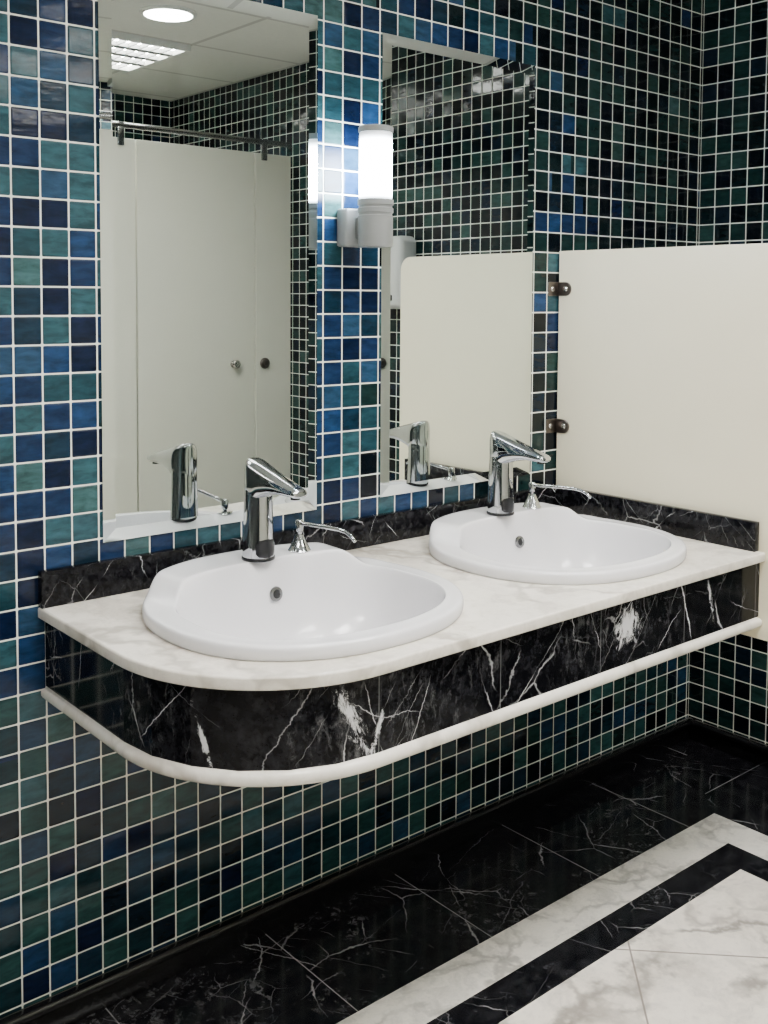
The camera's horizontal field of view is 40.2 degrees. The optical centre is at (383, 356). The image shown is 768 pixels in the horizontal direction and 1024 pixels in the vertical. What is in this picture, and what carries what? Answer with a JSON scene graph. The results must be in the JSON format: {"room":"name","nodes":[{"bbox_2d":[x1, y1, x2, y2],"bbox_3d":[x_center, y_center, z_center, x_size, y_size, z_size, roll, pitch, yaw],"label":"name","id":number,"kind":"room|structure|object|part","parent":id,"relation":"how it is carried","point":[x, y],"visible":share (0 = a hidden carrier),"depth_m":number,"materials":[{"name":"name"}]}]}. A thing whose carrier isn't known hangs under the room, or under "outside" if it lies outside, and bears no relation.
{"room":"public restroom","nodes":[
{"label":"public restroom","id":0,"kind":"room"},
{"bbox_2d":[241,457,306,562],"bbox_3d":[-0.227,0.322,2.160,0.072,0.212,0.188,-2,4,-40],"label":"faucet","id":1,"kind":"object","parent":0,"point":[262,481],"visible":1,"depth_m":2.18,"materials":[{"name":"silver metal"}]},
{"bbox_3d":[-0.225,0.258,2.154,0.060,0.084,0.182,-2,4,-40],"label":"spout","id":2,"kind":"part","parent":1,"relation":"part of","materials":[{"name":"silver metal"}]},
{"bbox_2d":[0,0,703,1017],"bbox_3d":[-0.652,0.024,2.137,4.555,2.780,0.100,-2,4,-40],"label":"wall","id":3,"kind":"structure","parent":0,"point":[108,861],"depth_m":2.43,"materials":[{"name":"tile"}]},
{"bbox_2d":[98,0,317,542],"bbox_3d":[-0.365,-0.206,2.295,0.544,1.160,0.006,-2,4,-40],"label":"mirror","id":4,"kind":"object","parent":3,"relation":"attached to","point":[208,109],"visible":1,"depth_m":2.27,"materials":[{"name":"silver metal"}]},
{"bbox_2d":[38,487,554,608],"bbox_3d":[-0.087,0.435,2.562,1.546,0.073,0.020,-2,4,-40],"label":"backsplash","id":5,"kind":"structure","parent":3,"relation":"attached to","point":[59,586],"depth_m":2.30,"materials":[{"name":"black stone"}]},
{"bbox_2d":[0,717,693,1023],"bbox_3d":[-0.618,1.329,2.161,4.355,0.072,0.030,-2,4,-40],"label":"baseboard","id":6,"kind":"structure","parent":3,"relation":"attached to","point":[75,1003],"depth_m":2.54,"materials":[{"name":"black stone"}]},
{"bbox_2d":[337,124,393,247],"bbox_3d":[-0.037,-0.400,2.477,0.088,0.281,0.134,-2,4,-40],"label":"wall sconce","id":7,"kind":"object","parent":3,"relation":"attached to","point":[370,225],"visible":1,"depth_m":2.43,"materials":[{"name":"white glass"}]},
{"bbox_3d":[-0.019,-0.446,2.457,0.078,0.157,0.078,-2,4,-40],"label":"lamp shade","id":8,"kind":"part","parent":7,"relation":"part of","materials":[{"name":"white glass"}]},
{"bbox_2d":[38,487,764,786],"bbox_3d":[0.122,0.544,2.318,1.546,0.261,0.672,-2,4,-40],"label":"countertop","id":9,"kind":"structure","parent":3,"relation":"attached to","point":[514,649],"depth_m":1.98,"materials":[{"name":"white stone"}]},
{"bbox_2d":[142,542,463,661],"bbox_3d":[-0.153,0.544,2.074,0.630,0.221,0.576,-2,4,-40],"label":"washbasin","id":10,"kind":"object","parent":9,"relation":"in","point":[324,602],"visible":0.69,"depth_m":2.17,"materials":[{"name":"white ceramic"}]},
{"bbox_2d":[288,519,355,552],"bbox_3d":[-0.129,0.389,2.215,0.050,0.074,0.221,-2,4,-40],"label":"soap dispenser","id":11,"kind":"object","parent":10,"relation":"on","point":[299,544],"visible":1,"depth_m":2.26,"materials":[{"name":"silver metal"}]},
{"bbox_3d":[-0.121,0.363,2.204,0.009,0.022,0.196,-2,4,-40],"label":"spout","id":12,"kind":"part","parent":11,"relation":"part of","materials":[{"name":"silver metal"}]},
{"bbox_3d":[0.122,0.661,2.328,1.542,0.026,0.668,-2,4,-40],"label":"trim","id":13,"kind":"part","parent":9,"relation":"part of","materials":[{"name":"white stone"}]},
{"bbox_2d":[429,502,686,584],"bbox_3d":[0.423,0.520,2.559,0.630,0.221,0.576,-2,4,-40],"label":"washbasin","id":14,"kind":"object","parent":9,"relation":"in","point":[551,544],"visible":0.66,"depth_m":2.66,"materials":[{"name":"white ceramic"}]},
{"bbox_2d":[522,482,591,508],"bbox_3d":[0.446,0.365,2.699,0.050,0.074,0.221,-2,4,-40],"label":"soap dispenser","id":15,"kind":"object","parent":14,"relation":"on","point":[531,502],"visible":1,"depth_m":2.75,"materials":[{"name":"silver metal"}]},
{"bbox_3d":[0.454,0.339,2.689,0.009,0.022,0.196,-2,4,-40],"label":"spout","id":16,"kind":"part","parent":15,"relation":"part of","materials":[{"name":"silver metal"}]},
{"bbox_2d":[379,33,534,496],"bbox_3d":[0.206,-0.229,2.777,0.556,1.148,0.006,-2,4,-40],"label":"mirror","id":17,"kind":"object","parent":3,"relation":"attached to","point":[456,305],"visible":1,"depth_m":2.75,"materials":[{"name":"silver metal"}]},
{"bbox_2d":[546,243,767,640],"bbox_3d":[0.718,0.196,2.779,0.061,0.970,0.704,-2,4,-40],"label":"partition","id":18,"kind":"object","parent":3,"relation":"attached to","point":[662,393],"depth_m":2.75,"materials":[{"name":"beige laminate"}]},
{"bbox_2d":[72,739,767,1023],"bbox_3d":[0.526,1.498,0.812,4.555,0.100,3.780,-2,4,-40],"label":"floor","id":19,"kind":"structure","parent":0,"point":[638,894],"depth_m":2.46,"materials":[{"name":"stone"}]},
{"bbox_2d":[486,430,550,516],"bbox_3d":[0.337,0.299,2.635,0.072,0.212,0.188,-2,4,-40],"label":"faucet","id":20,"kind":"object","parent":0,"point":[504,449],"visible":1,"depth_m":2.65,"materials":[{"name":"silver metal"}]},
{"bbox_3d":[0.339,0.235,2.629,0.060,0.084,0.182,-2,4,-40],"label":"spout","id":21,"kind":"part","parent":20,"relation":"part of","materials":[{"name":"silver metal"}]},
{"bbox_2d":[688,0,767,744],"bbox_3d":[2.236,0.039,2.169,0.100,2.780,3.580,-2,4,-40],"label":"wall","id":22,"kind":"structure","parent":0,"point":[728,678],"depth_m":3.39,"materials":[{"name":"tile"}]},
{"bbox_2d":[689,720,767,767],"bbox_3d":[2.184,1.343,2.194,0.030,0.072,3.564,-2,4,-40],"label":"baseboard","id":23,"kind":"structure","parent":22,"relation":"attached to","point":[748,749],"depth_m":3.43,"materials":[{"name":"black stone"}]}
]}

